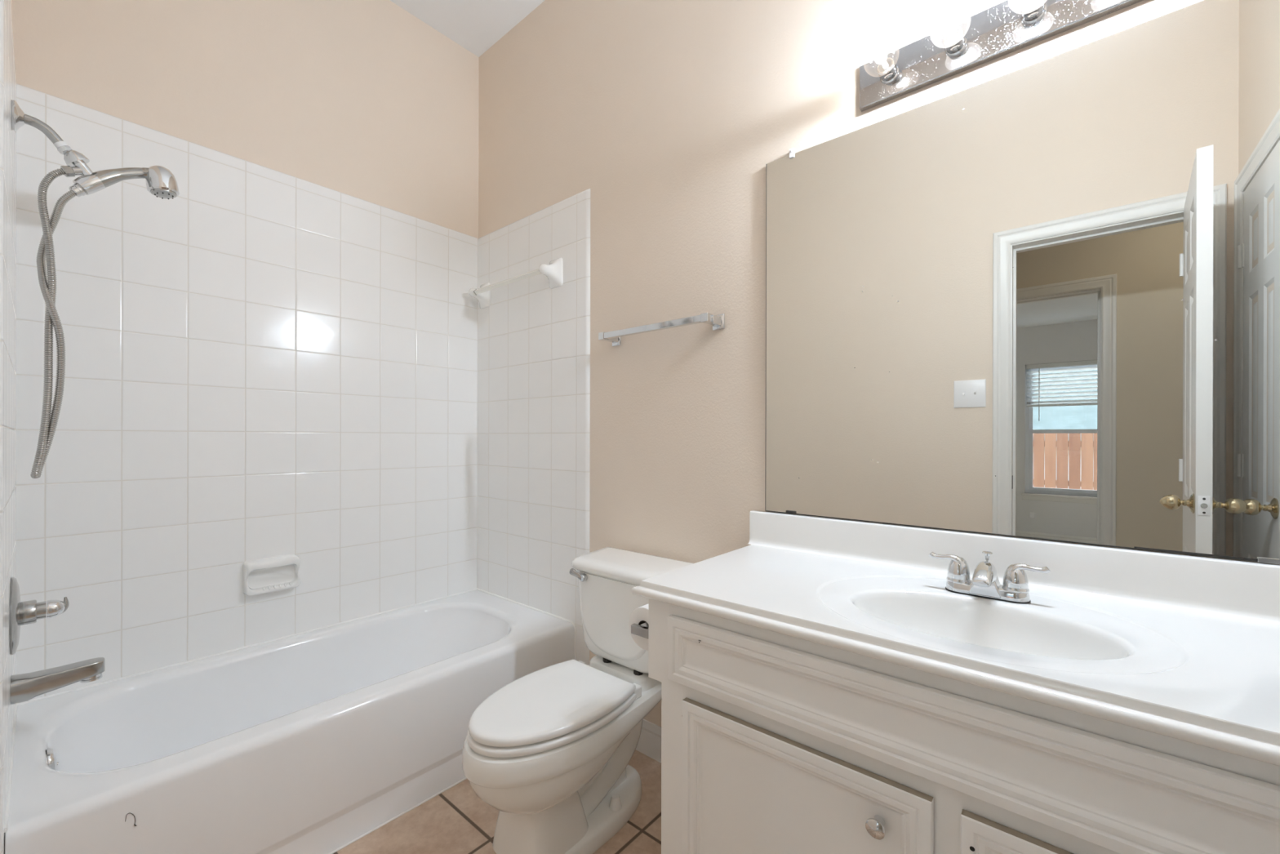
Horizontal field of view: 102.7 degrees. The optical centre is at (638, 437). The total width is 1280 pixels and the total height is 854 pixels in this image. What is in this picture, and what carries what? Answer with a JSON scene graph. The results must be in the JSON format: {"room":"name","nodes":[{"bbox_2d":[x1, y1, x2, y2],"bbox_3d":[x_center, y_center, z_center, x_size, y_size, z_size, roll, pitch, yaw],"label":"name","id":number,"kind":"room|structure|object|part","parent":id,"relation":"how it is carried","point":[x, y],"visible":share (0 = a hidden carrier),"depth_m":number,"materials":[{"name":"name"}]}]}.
{"room":"bathroom","nodes":[
{"label":"bathroom","id":0,"kind":"room"},
{"bbox_2d":[0,0,16,853],"bbox_3d":[-0.740,-0.375,0.498,2.668,2.968,0.120,0,0,40],"label":"wall","id":1,"kind":"structure","parent":0,"point":[7,68],"depth_m":1.02,"materials":[{"name":"white tile"}]},
{"bbox_2d":[4,703,17,832],"bbox_3d":[-1.449,0.734,1.180,0.688,0.008,0.008,0,0,40],"label":"trim","id":2,"kind":"structure","parent":1,"relation":"attached to","point":[7,808],"depth_m":1.11,"materials":[{"name":"white"}]},
{"bbox_2d":[9,577,68,654],"bbox_3d":[-1.408,0.407,1.204,0.174,0.174,0.088,0,0,40],"label":"shower valve","id":3,"kind":"object","parent":1,"relation":"attached to","point":[26,612],"visible":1,"depth_m":1.17,"materials":[{"name":"silver metal"}]},
{"bbox_3d":[-1.393,0.406,1.223,0.042,0.042,0.030,0,0,40],"label":"handle","id":4,"kind":"part","parent":3,"relation":"part of","materials":[{"name":"silver metal"}]},
{"bbox_3d":[-1.387,0.404,1.229,0.023,0.042,0.024,0,0,40],"label":"handle lever","id":5,"kind":"part","parent":3,"relation":"part of","materials":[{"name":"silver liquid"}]},
{"bbox_2d":[10,657,104,704],"bbox_3d":[-1.389,0.577,1.227,0.062,0.062,0.148,0,0,40],"label":"tub spout","id":6,"kind":"object","parent":1,"relation":"attached to","point":[24,686],"visible":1,"depth_m":1.21,"materials":[{"name":"silver metal"}]},
{"bbox_2d":[11,99,105,195],"bbox_3d":[-1.387,-0.686,1.227,0.067,0.172,0.148,0,0,40],"label":"shower arm","id":7,"kind":"object","parent":1,"relation":"attached to","point":[76,162],"visible":1,"depth_m":1.23,"materials":[{"name":"silver metal"}]},
{"bbox_2d":[30,168,75,478],"bbox_3d":[-1.395,-0.276,1.220,0.071,0.742,0.036,0,0,-38],"label":"shower hose","id":8,"kind":"object","parent":7,"relation":"hanging from","point":[49,423],"visible":1,"depth_m":1.21,"materials":[{"name":"silver metal"}]},
{"bbox_2d":[71,166,82,175],"bbox_3d":[-1.368,-0.653,1.249,0.021,0.028,0.029,0,0,40],"label":"outlet","id":9,"kind":"object","parent":7,"relation":"attached to","point":[76,171],"depth_m":1.24,"materials":[{"name":"silver metal"}]},
{"bbox_2d":[68,164,179,199],"bbox_3d":[-1.312,-0.655,1.312,0.065,0.132,0.200,0,0,40],"label":"shower head","id":10,"kind":"object","parent":7,"relation":"on","point":[161,182],"visible":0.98,"depth_m":1.33,"materials":[{"name":"silver metal"}]},
{"bbox_3d":[-1.320,-0.658,1.305,0.054,0.118,0.163,0,0,40],"label":"handle","id":11,"kind":"part","parent":10,"relation":"part of","materials":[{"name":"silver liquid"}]},
{"bbox_2d":[12,0,479,699],"bbox_3d":[-1.325,-0.377,1.938,0.108,2.968,1.553,0,0,40],"label":"wall","id":12,"kind":"structure","parent":0,"point":[274,355],"depth_m":1.78,"materials":[{"name":"white tile"}]},
{"bbox_2d":[17,588,476,705],"bbox_3d":[-1.249,0.734,1.945,0.008,0.008,1.422,0,0,40],"label":"trim","id":13,"kind":"structure","parent":12,"relation":"attached to","point":[304,632],"depth_m":1.72,"materials":[{"name":"white"}]},
{"bbox_2d":[243,554,300,595],"bbox_3d":[-1.312,0.491,1.834,0.050,0.119,0.163,0,0,40],"label":"soap dish","id":14,"kind":"object","parent":12,"relation":"attached to","point":[268,575],"visible":1,"depth_m":1.83,"materials":[{"name":"white ceramic"}]},
{"bbox_2d":[328,777,466,853],"bbox_3d":[-0.715,1.107,1.486,0.006,0.006,1.410,0,0,40],"label":"trim","id":15,"kind":"structure","parent":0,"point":[465,778],"depth_m":1.49,"materials":[{"name":"white"}]},
{"bbox_2d":[390,0,544,57],"bbox_3d":[-0.236,-1.898,1.069,2.890,0.080,1.670,0,0,40],"label":"ceiling","id":16,"kind":"structure","parent":0,"point":[475,25],"depth_m":2.26,"materials":[{"name":"white paint"}]},
{"bbox_2d":[333,749,661,853],"bbox_3d":[-0.250,1.140,1.070,2.860,0.060,1.660,0,0,40],"label":"floor","id":17,"kind":"structure","parent":0,"point":[455,820],"depth_m":1.45,"materials":[{"name":"beige tile"}]},
{"bbox_2d":[4,589,574,853],"bbox_3d":[-0.983,0.922,1.718,0.701,0.372,1.423,0,0,40],"label":"bathtub","id":18,"kind":"object","parent":17,"relation":"on","point":[311,742],"visible":0.96,"depth_m":1.47,"materials":[{"name":"white ceramic"}]},
{"bbox_3d":[-1.416,0.781,1.235,0.065,0.065,0.016,0,0,40],"label":"overflow plate","id":19,"kind":"part","parent":18,"relation":"part of","materials":[{"name":"silver metal"}]},
{"bbox_2d":[462,546,693,853],"bbox_3d":[-0.174,0.754,1.490,0.469,0.710,0.714,0,0,40],"label":"toilet","id":20,"kind":"object","parent":17,"relation":"on","point":[551,750],"visible":0.94,"depth_m":1.37,"materials":[{"name":"white ceramic"}]},
{"bbox_3d":[-0.252,0.745,1.398,0.326,0.018,0.449,0,0,40],"label":"seat","id":21,"kind":"part","parent":20,"relation":"part of","materials":[{"name":"white plastic"}]},
{"bbox_3d":[-0.252,0.719,1.398,0.318,0.020,0.441,0,0,40],"label":"seat lid","id":22,"kind":"part","parent":20,"relation":"part of","materials":[{"name":"white plastic"}]},
{"bbox_3d":[-0.182,0.924,1.480,0.337,0.332,0.689,0,0,40],"label":"bowl","id":23,"kind":"part","parent":20,"relation":"part of","materials":[{"name":"white ceramic"}]},
{"bbox_3d":[-0.205,0.446,1.674,0.053,0.034,0.015,0,0,29],"label":"flush lever","id":24,"kind":"part","parent":20,"relation":"part of","materials":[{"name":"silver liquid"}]},
{"bbox_3d":[-0.014,0.575,1.677,0.448,0.277,0.212,0,0,40],"label":"tank","id":25,"kind":"part","parent":20,"relation":"part of","materials":[{"name":"white ceramic"}]},
{"bbox_3d":[-0.017,0.418,1.672,0.469,0.036,0.233,0,0,40],"label":"tank lid","id":26,"kind":"part","parent":20,"relation":"part of","materials":[{"name":"white ceramic"}]},
{"bbox_2d":[648,598,1279,853],"bbox_3d":[0.618,0.728,0.932,1.158,0.768,0.556,0,0,40],"label":"vanity cabinet","id":27,"kind":"object","parent":17,"relation":"on","point":[772,742],"visible":0.96,"depth_m":0.79,"materials":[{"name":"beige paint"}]},
{"bbox_2d":[631,622,648,639],"bbox_3d":[0.064,0.458,1.251,0.101,0.042,0.157,0,0,40],"label":"toilet paper holder","id":28,"kind":"object","parent":27,"relation":"attached to","point":[642,630],"visible":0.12,"depth_m":1.22,"materials":[{"name":"silver metal"}]},
{"bbox_2d":[628,603,648,650],"bbox_3d":[0.045,0.459,1.267,0.101,0.101,0.100,0,0,40],"label":"toilet paper roll","id":29,"kind":"object","parent":28,"relation":"hanging from","point":[639,615],"visible":0.25,"depth_m":1.24,"materials":[{"name":"white paper"}]},
{"bbox_3d":[0.263,0.761,0.903,0.450,0.450,0.016,0,0,40],"label":"cabinet door","id":30,"kind":"part","parent":27,"relation":"part of","materials":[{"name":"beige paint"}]},
{"bbox_3d":[0.370,0.603,0.796,0.029,0.029,0.028,0,0,40],"label":"knob","id":31,"kind":"part","parent":27,"relation":"part of","materials":[{"name":"silver metal"}]},
{"bbox_2d":[631,510,1279,766],"bbox_3d":[0.609,0.330,0.938,1.180,0.226,0.548,0,0,40],"label":"countertop","id":32,"kind":"structure","parent":27,"relation":"on","point":[1182,647],"depth_m":0.92,"materials":[{"name":"white stone"}]},
{"bbox_2d":[928,551,1050,604],"bbox_3d":[0.682,0.274,1.010,0.203,0.083,0.108,0,0,40],"label":"sink faucet","id":33,"kind":"object","parent":32,"relation":"on","point":[985,583],"visible":1,"depth_m":1.00,"materials":[{"name":"silver metal"}]},
{"bbox_3d":[0.646,0.258,1.070,0.069,0.032,0.023,0,0,40],"label":"lever","id":34,"kind":"part","parent":33,"relation":"part of","materials":[{"name":"silver metal"}]},
{"bbox_3d":[0.663,0.271,1.060,0.044,0.050,0.044,0,0,40],"label":"handle","id":35,"kind":"part","parent":33,"relation":"part of","materials":[{"name":"silver metal"}]},
{"bbox_3d":[0.679,0.271,1.006,0.036,0.049,0.098,0,0,40],"label":"spout","id":36,"kind":"part","parent":33,"relation":"part of","materials":[{"name":"silver metal"}]},
{"bbox_3d":[0.696,0.291,1.026,0.055,0.042,0.044,0,0,40],"label":"spout","id":37,"kind":"part","parent":33,"relation":"part of","materials":[{"name":"silver metal"}]},
{"bbox_3d":[0.711,0.264,1.044,0.018,0.063,0.018,0,0,40],"label":"lift rod","id":38,"kind":"part","parent":33,"relation":"part of","materials":[{"name":"silver metal"}]},
{"bbox_3d":[0.735,0.272,0.999,0.044,0.050,0.044,0,0,40],"label":"handle","id":39,"kind":"part","parent":33,"relation":"part of","materials":[{"name":"silver metal"}]},
{"bbox_3d":[0.747,0.258,0.983,0.069,0.032,0.023,0,0,40],"label":"lever","id":40,"kind":"part","parent":33,"relation":"part of","materials":[{"name":"silver metal"}]},
{"bbox_3d":[0.633,0.762,0.587,0.450,0.450,0.016,0,0,40],"label":"cabinet door","id":41,"kind":"part","parent":27,"relation":"part of","materials":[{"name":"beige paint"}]},
{"bbox_2d":[477,0,1279,726],"bbox_3d":[0.259,-0.373,1.669,2.868,2.968,0.108,0,0,40],"label":"wall","id":42,"kind":"structure","parent":0,"point":[630,144],"depth_m":1.83,"materials":[{"name":"beige paint"}]},
{"bbox_2d":[468,257,563,308],"bbox_3d":[-0.565,-0.679,2.245,0.598,0.115,0.085,0,0,40],"label":"towel bar","id":43,"kind":"object","parent":42,"relation":"attached to","point":[553,271],"visible":1,"depth_m":2.13,"materials":[{"name":"white"}]},
{"bbox_3d":[-0.762,-0.679,2.412,0.081,0.115,0.085,0,0,40],"label":"post","id":44,"kind":"part","parent":43,"relation":"part of","materials":[{"name":"white ceramic"}]},
{"bbox_3d":[-0.368,-0.678,2.077,0.081,0.115,0.085,0,0,40],"label":"post","id":45,"kind":"part","parent":43,"relation":"part of","materials":[{"name":"white ceramic"}]},
{"bbox_2d":[476,588,576,660],"bbox_3d":[-0.517,0.870,2.257,0.707,0.278,0.010,0,0,40],"label":"trim","id":46,"kind":"structure","parent":42,"relation":"attached to","point":[479,589],"depth_m":2.15,"materials":[{"name":"white"}]},
{"bbox_2d":[635,718,661,763],"bbox_3d":[0.093,1.053,1.740,0.760,0.114,0.012,0,0,40],"label":"baseboard","id":47,"kind":"structure","parent":42,"relation":"attached to","point":[649,744],"depth_m":1.78,"materials":[{"name":"white paint"}]},
{"bbox_2d":[598,312,724,346],"bbox_3d":[0.057,-0.366,1.725,0.482,0.047,0.084,0,0,40],"label":"towel bar","id":48,"kind":"object","parent":42,"relation":"attached to","point":[717,321],"visible":1,"depth_m":1.65,"materials":[{"name":"silver metal"}]},
{"bbox_3d":[-0.112,-0.367,1.865,0.026,0.029,0.078,0,0,40],"label":"post","id":49,"kind":"part","parent":48,"relation":"part of","materials":[{"name":"silver metal"}]},
{"bbox_3d":[-0.085,-0.367,1.896,0.043,0.047,0.008,0,0,40],"label":"mounting plate","id":50,"kind":"part","parent":48,"relation":"part of","materials":[{"name":"silver metal"}]},
{"bbox_3d":[0.222,-0.366,1.580,0.026,0.029,0.078,0,0,40],"label":"post","id":51,"kind":"part","parent":48,"relation":"part of","materials":[{"name":"silver metal"}]},
{"bbox_3d":[0.249,-0.366,1.611,0.043,0.047,0.008,0,0,40],"label":"mounting plate","id":52,"kind":"part","parent":48,"relation":"part of","materials":[{"name":"silver metal"}]},
{"bbox_2d":[859,0,1143,111],"bbox_3d":[0.755,-0.905,1.099,0.572,0.109,0.132,0,0,40],"label":"vanity light bar","id":53,"kind":"object","parent":42,"relation":"attached to","point":[1006,27],"visible":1,"depth_m":1.15,"materials":[{"name":"silver metal"}]},
{"bbox_3d":[0.592,-0.905,1.236,0.013,0.013,0.028,0,0,40],"label":"stem","id":54,"kind":"part","parent":53,"relation":"part of","materials":[{"name":"white glass"}]},
{"bbox_2d":[877,57,899,84],"bbox_3d":[0.612,-0.905,1.259,0.045,0.045,0.038,0,0,40],"label":"socket","id":55,"kind":"object","parent":53,"relation":"attached to","point":[888,73],"depth_m":1.25,"materials":[{"name":"silver metal"}]},
{"bbox_3d":[0.700,-0.905,1.144,0.013,0.013,0.028,0,0,40],"label":"stem","id":56,"kind":"part","parent":53,"relation":"part of","materials":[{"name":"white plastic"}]},
{"bbox_2d":[943,26,967,56],"bbox_3d":[0.720,-0.905,1.167,0.045,0.045,0.038,0,0,40],"label":"socket","id":57,"kind":"object","parent":53,"relation":"attached to","point":[955,44],"depth_m":1.16,"materials":[{"name":"silver metal"}]},
{"bbox_3d":[0.808,-0.905,1.052,0.013,0.013,0.028,0,0,40],"label":"stem","id":58,"kind":"part","parent":53,"relation":"part of","materials":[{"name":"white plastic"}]},
{"bbox_2d":[1020,0,1047,24],"bbox_3d":[0.828,-0.905,1.074,0.045,0.045,0.038,0,0,40],"label":"socket","id":59,"kind":"object","parent":53,"relation":"attached to","point":[1032,11],"depth_m":1.07,"materials":[{"name":"silver metal"}]},
{"bbox_2d":[748,510,1279,624],"bbox_3d":[0.777,0.265,1.132,1.178,0.094,0.034,0,0,40],"label":"backsplash","id":60,"kind":"structure","parent":42,"relation":"attached to","point":[1239,589],"depth_m":1.05,"materials":[{"name":"white stone"}]},
{"bbox_2d":[764,0,1279,564],"bbox_3d":[0.804,-0.301,1.133,1.136,1.035,0.015,0,0,40],"label":"wall mirror","id":61,"kind":"object","parent":42,"relation":"attached to","point":[1041,300],"visible":1,"depth_m":1.07,"materials":[{"name":"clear mirror"}]}
]}

